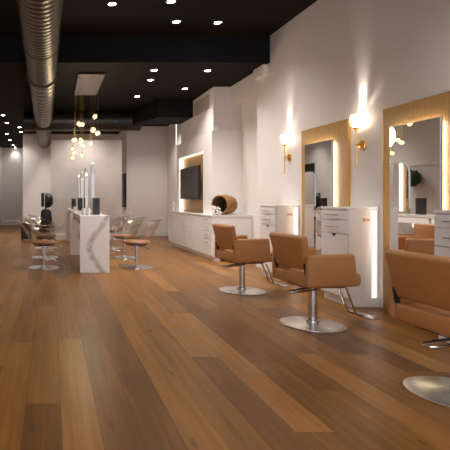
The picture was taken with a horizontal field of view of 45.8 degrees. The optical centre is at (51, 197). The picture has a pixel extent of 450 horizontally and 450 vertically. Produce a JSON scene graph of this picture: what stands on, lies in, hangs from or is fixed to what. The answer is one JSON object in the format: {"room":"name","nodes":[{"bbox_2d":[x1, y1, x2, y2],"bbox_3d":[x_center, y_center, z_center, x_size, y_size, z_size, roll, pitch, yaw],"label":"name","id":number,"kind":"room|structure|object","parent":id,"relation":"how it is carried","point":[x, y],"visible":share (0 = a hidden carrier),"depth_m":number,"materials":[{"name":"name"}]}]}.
{"room":"salon","nodes":[
{"label":"salon","id":0,"kind":"room"},
{"bbox_2d":[0,147,1,224],"bbox_3d":[-2.325,-0.740,19.250,0.150,3.880,4.500,0,0,0],"label":"wall","id":1,"kind":"structure","parent":0,"point":[0,147],"depth_m":20.97,"materials":[{"name":"paint"}]},
{"bbox_2d":[2,148,22,219],"bbox_3d":[-1.635,-0.520,21.450,1.230,3.440,0.100,0,0,0],"label":"wall","id":2,"kind":"structure","parent":0,"point":[12,158],"depth_m":21.40,"materials":[{"name":"paint"}]},
{"bbox_2d":[1,220,22,224],"bbox_3d":[-1.635,1.100,21.387,1.230,0.200,0.025,0,0,0],"label":"baseboard","id":3,"kind":"structure","parent":2,"relation":"attached to","point":[3,222],"depth_m":21.38,"materials":[{"name":"white"}]},
{"bbox_2d":[51,140,121,239],"bbox_3d":[0.985,-0.230,13.812,2.050,2.860,0.175,0,0,0],"label":"wall","id":4,"kind":"structure","parent":0,"point":[106,155],"depth_m":13.75,"materials":[{"name":"paint"}]},
{"bbox_2d":[23,126,166,233],"bbox_3d":[0.628,-0.520,17.530,7.785,3.440,3.355,0,0,45],"label":"wall","id":5,"kind":"structure","parent":0,"point":[144,151],"depth_m":15.00,"materials":[{"name":"paint"}]},
{"bbox_2d":[32,227,166,235],"bbox_3d":[1.290,1.115,15.887,4.620,0.170,1.825,0,0,0],"label":"baseboard","id":6,"kind":"structure","parent":5,"relation":"attached to","point":[34,229],"depth_m":14.98,"materials":[{"name":"white"}]},
{"bbox_2d":[122,173,124,206],"bbox_3d":[2.281,-0.250,15.350,0.098,1.060,0.600,0,0,0],"label":"wall monitor","id":7,"kind":"object","parent":5,"relation":"attached to","point":[123,174],"visible":0.62,"depth_m":15.05,"materials":[{"name":"black"}]},
{"bbox_2d":[0,63,267,147],"bbox_3d":[0.725,-2.290,14.730,6.250,0.100,13.540,0,0,0],"label":"ceiling","id":8,"kind":"structure","parent":0,"point":[121,82],"depth_m":9.56,"materials":[{"name":"black paint"}]},
{"bbox_2d":[71,72,104,159],"bbox_3d":[0.665,-1.512,9.400,0.569,1.457,1.720,0,0,0],"label":"pendant chandelier","id":9,"kind":"object","parent":8,"relation":"hanging from","point":[88,83],"visible":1,"depth_m":9.28,"materials":[{"name":"brown metal"}]},
{"bbox_2d":[23,101,192,130],"bbox_3d":[1.262,-1.972,11.816,3.965,0.524,1.532,0,0,0],"label":"duct","id":10,"kind":"object","parent":8,"relation":"attached to","point":[159,112],"visible":0.97,"depth_m":12.07,"materials":[{"name":"black paint"}]},
{"bbox_2d":[0,0,316,35],"bbox_3d":[0.725,-2.730,2.680,6.250,0.100,10.560,0,0,0],"label":"ceiling","id":11,"kind":"structure","parent":0,"point":[79,17],"depth_m":7.09,"materials":[{"name":"black paint"}]},
{"bbox_2d":[17,0,62,147],"bbox_3d":[-0.169,-2.197,8.697,0.511,0.964,16.200,0,0,-1],"label":"spiral duct","id":12,"kind":"object","parent":11,"relation":"hanging from","point":[40,20],"visible":0.95,"depth_m":5.87,"materials":[{"name":"metal"}]},
{"bbox_2d":[106,1,117,5],"bbox_3d":[0.827,-2.672,6.614,0.156,0.016,0.156,0,0,0],"label":"recessed light","id":13,"kind":"object","parent":11,"relation":"in","point":[111,3],"visible":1,"depth_m":6.59,"materials":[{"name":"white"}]},
{"bbox_2d":[0,36,269,62],"bbox_3d":[0.675,-2.458,7.945,5.850,0.444,0.030,0,0,0],"label":"beam","id":14,"kind":"structure","parent":11,"relation":"attached to","point":[72,49],"depth_m":7.93,"materials":[{"name":"black paint"}]},
{"bbox_2d":[165,0,176,3],"bbox_3d":[1.619,-2.672,6.530,0.156,0.016,0.156,0,0,0],"label":"recessed light","id":15,"kind":"object","parent":11,"relation":"in","point":[166,1],"visible":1,"depth_m":6.52,"materials":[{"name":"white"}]},
{"bbox_2d":[171,19,181,23],"bbox_3d":[1.888,-2.672,7.280,0.156,0.016,0.156,0,0,0],"label":"recessed light","id":16,"kind":"object","parent":11,"relation":"in","point":[177,21],"visible":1,"depth_m":7.26,"materials":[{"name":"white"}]},
{"bbox_2d":[213,20,222,24],"bbox_3d":[2.528,-2.672,7.317,0.156,0.016,0.156,0,0,0],"label":"recessed light","id":17,"kind":"object","parent":11,"relation":"in","point":[218,21],"visible":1,"depth_m":7.30,"materials":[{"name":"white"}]},
{"bbox_2d":[177,145,181,210],"bbox_3d":[3.400,-0.075,12.235,0.400,2.550,0.170,0,0,0],"label":"wall","id":18,"kind":"structure","parent":0,"point":[178,159],"depth_m":12.15,"materials":[{"name":"white paint"}]},
{"bbox_2d":[180,159,182,210],"bbox_3d":[3.272,-0.328,12.146,0.065,1.304,0.011,0,0,0],"label":"light","id":19,"kind":"object","parent":18,"relation":"attached to","point":[181,160],"visible":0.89,"depth_m":12.14,"materials":[{"name":"white plastic"}]},
{"bbox_2d":[178,135,202,157],"bbox_3d":[3.400,-1.175,11.160,0.400,0.350,1.980,0,0,0],"label":"wall","id":20,"kind":"structure","parent":0,"point":[193,146],"depth_m":11.02,"materials":[{"name":"white paint"}]},
{"bbox_2d":[181,87,230,142],"bbox_3d":[3.435,-1.794,10.880,0.370,0.889,2.440,0,0,0],"label":"wall","id":21,"kind":"structure","parent":0,"point":[217,117],"depth_m":9.72,"materials":[{"name":"paint"}]},
{"bbox_2d":[195,94,209,115],"bbox_3d":[3.244,-2.000,10.400,0.012,0.300,1.000,0,0,0],"label":"air vent","id":22,"kind":"object","parent":21,"relation":"in","point":[203,104],"visible":1,"depth_m":10.33,"materials":[{"name":"beige"}]},
{"bbox_2d":[203,131,241,213],"bbox_3d":[3.500,-0.075,9.885,0.600,2.550,0.570,0,0,0],"label":"wall","id":23,"kind":"structure","parent":0,"point":[222,150],"depth_m":9.60,"materials":[{"name":"white paint"}]},
{"bbox_2d":[0,225,449,449],"bbox_3d":[0.800,1.202,9.450,6.499,0.003,24.100,0,0,0],"label":"floor","id":24,"kind":"structure","parent":0,"point":[159,357],"depth_m":3.54,"materials":[{"name":"brown wood"}]},
{"bbox_2d":[21,223,31,240],"bbox_3d":[-0.720,0.950,13.494,0.280,0.499,0.412,0,0,0],"label":"cart","id":25,"kind":"object","parent":24,"relation":"on","point":[26,228],"visible":1,"depth_m":13.29,"materials":[{"name":"black"}]},
{"bbox_2d":[37,209,54,228],"bbox_3d":[-0.160,0.750,12.732,0.490,0.900,0.515,0,0,0],"label":"chair","id":26,"kind":"object","parent":24,"relation":"on","point":[46,217],"visible":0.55,"depth_m":12.91,"materials":[{"name":"black leather"}]},
{"bbox_2d":[36,193,55,240],"bbox_3d":[-0.169,0.530,13.225,0.567,1.340,0.547,0,0,0],"label":"dryer","id":27,"kind":"object","parent":24,"relation":"on","point":[48,197],"visible":0.64,"depth_m":13.09,"materials":[{"name":"black plastic"}]},
{"bbox_2d":[45,193,52,207],"bbox_3d":[-0.083,0.070,13.200,0.235,0.410,0.408,0,0,0],"label":"hood","id":28,"kind":"object","parent":27,"relation":"attached to","point":[48,197],"depth_m":13.04,"materials":[{"name":"black plastic"}]},
{"bbox_2d":[28,240,64,269],"bbox_3d":[-0.199,0.781,8.258,0.832,0.837,0.704,0,0,-2],"label":"acrylic chair","id":29,"kind":"object","parent":24,"relation":"on","point":[41,243],"visible":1,"depth_m":8.20,"materials":[{"name":"metal"}]},
{"bbox_2d":[32,234,62,258],"bbox_3d":[-0.199,0.781,9.677,0.832,0.837,0.704,0,0,-3],"label":"acrylic chair","id":30,"kind":"object","parent":24,"relation":"on","point":[38,236],"visible":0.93,"depth_m":9.57,"materials":[{"name":"leather"}]},
{"bbox_2d":[35,228,60,248],"bbox_3d":[-0.199,0.781,11.505,0.832,0.837,0.704,0,0,5],"label":"acrylic chair","id":31,"kind":"object","parent":24,"relation":"on","point":[43,230],"visible":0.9,"depth_m":11.38,"materials":[{"name":"metal"}]},
{"bbox_2d":[66,208,81,240],"bbox_3d":[0.655,0.743,12.285,0.537,0.915,2.330,0,0,0],"label":"kitchen island","id":32,"kind":"object","parent":24,"relation":"on","point":[69,210],"visible":0.27,"depth_m":13.40,"materials":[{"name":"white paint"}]},
{"bbox_2d":[71,199,75,208],"bbox_3d":[0.565,0.150,12.550,0.114,0.270,0.114,0,0,0],"label":"holder","id":33,"kind":"object","parent":32,"relation":"on","point":[73,201],"visible":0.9,"depth_m":12.49,"materials":[{"name":"black"}]},
{"bbox_2d":[77,174,79,208],"bbox_3d":[0.727,-0.182,13.100,0.090,0.934,0.608,0,0,0],"label":"mirror","id":34,"kind":"object","parent":32,"relation":"on","point":[78,176],"visible":0.84,"depth_m":12.83,"materials":[{"name":"silver metal"}]},
{"bbox_2d":[77,176,78,207],"bbox_3d":[0.706,-0.184,13.100,0.002,0.898,0.576,0,0,0],"label":"mirror glass","id":35,"kind":"object","parent":34,"relation":"on","point":[77,176],"depth_m":13.27,"materials":[{"name":"white"}]},
{"bbox_2d":[78,198,82,209],"bbox_3d":[0.665,0.142,11.300,0.114,0.285,0.114,0,0,0],"label":"holder","id":36,"kind":"object","parent":32,"relation":"on","point":[80,200],"visible":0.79,"depth_m":11.24,"materials":[{"name":"black plastic"}]},
{"bbox_2d":[80,172,82,197],"bbox_3d":[0.727,-0.182,11.850,0.090,0.934,0.608,0,0,0],"label":"mirror","id":37,"kind":"object","parent":32,"relation":"on","point":[81,173],"visible":0.75,"depth_m":11.55,"materials":[{"name":"silver metal"}]},
{"bbox_2d":[70,211,109,272],"bbox_3d":[0.655,0.743,9.295,0.537,0.915,3.170,0,0,0],"label":"kitchen island","id":38,"kind":"object","parent":24,"relation":"on","point":[89,235],"visible":0.88,"depth_m":7.71,"materials":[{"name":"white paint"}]},
{"bbox_2d":[72,211,108,217],"bbox_3d":[0.687,0.305,9.323,0.474,0.040,3.114,0,0,0],"label":"island countertop","id":39,"kind":"structure","parent":38,"relation":"on","point":[78,213],"depth_m":8.29,"materials":[{"name":"white stone"}]},
{"bbox_2d":[84,168,87,210],"bbox_3d":[0.727,-0.182,10.400,0.090,0.934,0.608,0,0,0],"label":"mirror","id":40,"kind":"object","parent":39,"relation":"on","point":[85,169],"visible":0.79,"depth_m":10.11,"materials":[{"name":"silver metal"}]},
{"bbox_2d":[84,169,85,210],"bbox_3d":[0.706,-0.184,10.400,0.002,0.898,0.576,0,0,0],"label":"mirror glass","id":41,"kind":"object","parent":40,"relation":"on","point":[84,169],"depth_m":10.17,"materials":[{"name":"white"}]},
{"bbox_2d":[86,168,86,206],"bbox_3d":[0.727,-0.232,10.400,0.020,0.834,0.608,0,0,0],"label":"light","id":42,"kind":"object","parent":40,"relation":"attached to","point":[86,168],"depth_m":10.10,"materials":[{"name":"white plastic"}]},
{"bbox_2d":[87,175,87,207],"bbox_3d":[0.748,-0.184,10.400,0.002,0.898,0.576,0,0,0],"label":"mirror glass","id":43,"kind":"object","parent":40,"relation":"on","point":[87,175],"depth_m":10.11,"materials":[{"name":"white"}]},
{"bbox_2d":[86,208,89,215],"bbox_3d":[0.590,0.223,7.840,0.062,0.125,0.062,0,0,0],"label":"cup","id":44,"kind":"object","parent":39,"relation":"on","point":[87,209],"visible":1,"depth_m":7.82,"materials":[{"name":"white ceramic"}]},
{"bbox_2d":[89,162,93,213],"bbox_3d":[0.727,-0.182,8.800,0.090,0.934,0.608,0,0,0],"label":"mirror","id":45,"kind":"object","parent":39,"relation":"on","point":[91,169],"visible":0.87,"depth_m":8.57,"materials":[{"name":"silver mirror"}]},
{"bbox_2d":[89,163,91,212],"bbox_3d":[0.706,-0.184,8.800,0.002,0.898,0.576,0,0,0],"label":"mirror glass","id":46,"kind":"object","parent":45,"relation":"on","point":[90,169],"depth_m":8.79,"materials":[{"name":"white"}]},
{"bbox_2d":[92,162,93,207],"bbox_3d":[0.727,-0.232,8.800,0.020,0.834,0.608,0,0,0],"label":"light","id":47,"kind":"object","parent":45,"relation":"attached to","point":[92,162],"depth_m":8.50,"materials":[{"name":"white plastic"}]},
{"bbox_2d":[93,198,99,214],"bbox_3d":[0.755,0.142,8.200,0.114,0.285,0.114,0,0,0],"label":"holder","id":48,"kind":"object","parent":39,"relation":"on","point":[96,201],"visible":1,"depth_m":8.14,"materials":[{"name":"black plastic"}]},
{"bbox_2d":[110,228,122,248],"bbox_3d":[1.509,0.781,11.501,0.832,0.837,0.704,0,0,-1],"label":"acrylic chair","id":49,"kind":"object","parent":24,"relation":"on","point":[112,230],"visible":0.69,"depth_m":11.46,"materials":[{"name":"metal"}]},
{"bbox_2d":[110,234,134,258],"bbox_3d":[1.509,0.781,9.664,0.832,0.837,0.704,0,0,-4],"label":"acrylic chair","id":50,"kind":"object","parent":24,"relation":"on","point":[123,237],"visible":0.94,"depth_m":9.58,"materials":[{"name":"leather"}]},
{"bbox_2d":[115,239,152,268],"bbox_3d":[1.529,0.781,8.319,0.832,0.837,0.704,0,0,1],"label":"acrylic chair","id":51,"kind":"object","parent":24,"relation":"on","point":[137,243],"visible":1,"depth_m":8.26,"materials":[{"name":"leather"}]},
{"bbox_2d":[168,210,251,260],"bbox_3d":[3.393,0.762,10.800,0.794,0.875,3.420,0,0,0],"label":"base cabinet","id":52,"kind":"object","parent":24,"relation":"on","point":[193,232],"visible":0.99,"depth_m":9.86,"materials":[{"name":"white paint"}]},
{"bbox_2d":[172,199,174,210],"bbox_3d":[3.100,0.175,12.220,0.080,0.300,0.079,0,0,0],"label":"bottle","id":53,"kind":"object","parent":52,"relation":"on","point":[173,202],"visible":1,"depth_m":12.19,"materials":[{"name":"white plastic"}]},
{"bbox_2d":[168,210,251,216],"bbox_3d":[3.404,0.340,10.800,0.772,0.030,3.420,0,0,0],"label":"countertop","id":54,"kind":"structure","parent":52,"relation":"on","point":[193,213],"depth_m":9.45,"materials":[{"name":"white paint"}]},
{"bbox_2d":[211,206,221,214],"bbox_3d":[3.146,0.234,9.135,0.251,0.183,0.122,0,0,-23],"label":"bunch","id":55,"kind":"object","parent":52,"relation":"on","point":[219,212],"visible":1,"depth_m":9.10,"materials":[{"name":"white plant"}]},
{"bbox_2d":[211,195,236,214],"bbox_3d":[3.363,0.129,9.345,0.358,0.385,0.385,0,0,-37],"label":"wicker basket","id":56,"kind":"object","parent":52,"relation":"on","point":[228,204],"visible":0.89,"depth_m":9.30,"materials":[{"name":"brown wicker"}]},
{"bbox_2d":[212,223,289,294],"bbox_3d":[2.567,0.769,6.200,0.854,0.862,0.612,0,0,-5],"label":"chair","id":57,"kind":"object","parent":24,"relation":"on","point":[239,250],"visible":1,"depth_m":6.01,"materials":[{"name":"leather"}]},
{"bbox_2d":[260,204,299,280],"bbox_3d":[3.405,0.650,7.229,0.389,1.100,0.534,0,0,0],"label":"base cabinet","id":58,"kind":"object","parent":24,"relation":"on","point":[280,218],"visible":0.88,"depth_m":6.98,"materials":[{"name":"white paint"}]},
{"bbox_2d":[260,204,299,206],"bbox_3d":[3.420,0.115,7.235,0.360,0.030,0.522,0,0,0],"label":"countertop","id":59,"kind":"structure","parent":58,"relation":"on","point":[265,205],"depth_m":6.99,"materials":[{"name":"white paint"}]},
{"bbox_2d":[269,232,379,332],"bbox_3d":[2.587,0.769,4.560,0.854,0.862,0.612,0,0,-5],"label":"chair","id":60,"kind":"object","parent":24,"relation":"on","point":[294,262],"visible":1,"depth_m":4.38,"materials":[{"name":"leather"}]},
{"bbox_2d":[320,206,378,306],"bbox_3d":[3.405,0.650,5.529,0.389,1.100,0.534,0,0,0],"label":"base cabinet","id":61,"kind":"object","parent":24,"relation":"on","point":[354,230],"visible":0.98,"depth_m":5.28,"materials":[{"name":"white paint"}]},
{"bbox_2d":[320,206,378,209],"bbox_3d":[3.420,0.115,5.535,0.360,0.030,0.522,0,0,0],"label":"countertop","id":62,"kind":"structure","parent":61,"relation":"on","point":[322,207],"depth_m":5.28,"materials":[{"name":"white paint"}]},
{"bbox_2d":[384,249,449,406],"bbox_3d":[2.613,0.769,2.934,0.854,0.862,0.612,0,0,-2],"label":"chair","id":63,"kind":"object","parent":24,"relation":"on","point":[418,283],"visible":1,"depth_m":2.94,"materials":[{"name":"leather"}]},
{"bbox_2d":[433,210,449,342],"bbox_3d":[3.405,0.650,3.819,0.389,1.100,0.534,0,0,0],"label":"base cabinet","id":64,"kind":"object","parent":24,"relation":"on","point":[442,217],"visible":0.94,"depth_m":3.99,"materials":[{"name":"white paint"}]},
{"bbox_2d":[433,210,449,213],"bbox_3d":[3.420,0.115,3.825,0.360,0.030,0.522,0,0,0],"label":"countertop","id":65,"kind":"structure","parent":64,"relation":"on","point":[434,211],"depth_m":3.98,"materials":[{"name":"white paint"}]},
{"bbox_2d":[167,0,449,307],"bbox_3d":[3.725,-0.740,9.450,0.250,3.880,24.100,0,0,0],"label":"wall","id":66,"kind":"structure","parent":0,"point":[335,60],"depth_m":6.10,"materials":[{"name":"paint"}]},
{"bbox_2d":[253,64,267,79],"bbox_3d":[3.553,-2.140,8.185,0.095,0.180,0.390,0,0,0],"label":"junction box","id":67,"kind":"object","parent":66,"relation":"attached to","point":[260,72],"visible":1,"depth_m":8.08,"materials":[{"name":"white"}]},
{"bbox_2d":[280,134,291,173],"bbox_3d":[3.530,-0.662,7.270,0.141,0.595,0.126,0,0,0],"label":"wall sconce","id":68,"kind":"object","parent":66,"relation":"attached to","point":[285,141],"visible":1,"depth_m":7.26,"materials":[{"name":"gold metal"}]},
{"bbox_2d":[302,119,349,235],"bbox_3d":[3.587,0.120,6.335,0.026,2.159,1.078,0,0,0],"label":"wood wall panel","id":69,"kind":"object","parent":66,"relation":"attached to","point":[339,131],"visible":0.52,"depth_m":6.02,"materials":[{"name":"brown wood"}]},
{"bbox_2d":[305,139,333,254],"bbox_3d":[3.554,0.018,6.380,0.048,1.525,0.660,0,0,0],"label":"backlit mirror","id":70,"kind":"object","parent":69,"relation":"attached to","point":[319,156],"visible":0.62,"depth_m":6.38,"materials":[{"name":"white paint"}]},
{"bbox_2d":[350,114,365,165],"bbox_3d":[3.530,-0.662,5.560,0.141,0.595,0.126,0,0,0],"label":"wall sconce","id":71,"kind":"object","parent":66,"relation":"attached to","point":[356,125],"visible":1,"depth_m":5.55,"materials":[{"name":"gold metal"}]},
{"bbox_2d":[383,91,449,309],"bbox_3d":[3.587,0.120,4.645,0.026,2.159,1.078,0,0,0],"label":"wood wall panel","id":72,"kind":"object","parent":66,"relation":"attached to","point":[438,105],"visible":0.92,"depth_m":4.84,"materials":[{"name":"brown wood"}]},
{"bbox_2d":[390,116,442,254],"bbox_3d":[3.554,0.018,4.690,0.048,1.525,0.660,0,0,0],"label":"backlit mirror","id":73,"kind":"object","parent":72,"relation":"attached to","point":[416,148],"visible":0.67,"depth_m":4.65,"materials":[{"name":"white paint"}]},
{"bbox_3d":[3.465,0.100,11.160,0.270,2.200,1.980,0,0,0],"label":"wall","id":74,"kind":"structure","parent":0,"visible":0},
{"bbox_2d":[183,153,202,212],"bbox_3d":[3.320,-0.336,11.160,0.019,1.320,1.976,0,0,0],"label":"panel","id":75,"kind":"object","parent":74,"relation":"attached to","point":[192,205],"visible":0.43,"depth_m":11.15,"materials":[{"name":"brown wood"}]},
{"bbox_2d":[180,165,200,198],"bbox_3d":[3.226,-0.340,11.055,0.168,0.740,1.470,0,0,0],"label":"television","id":76,"kind":"object","parent":75,"relation":"attached to","point":[190,177],"visible":1,"depth_m":10.89,"materials":[{"name":"black"}]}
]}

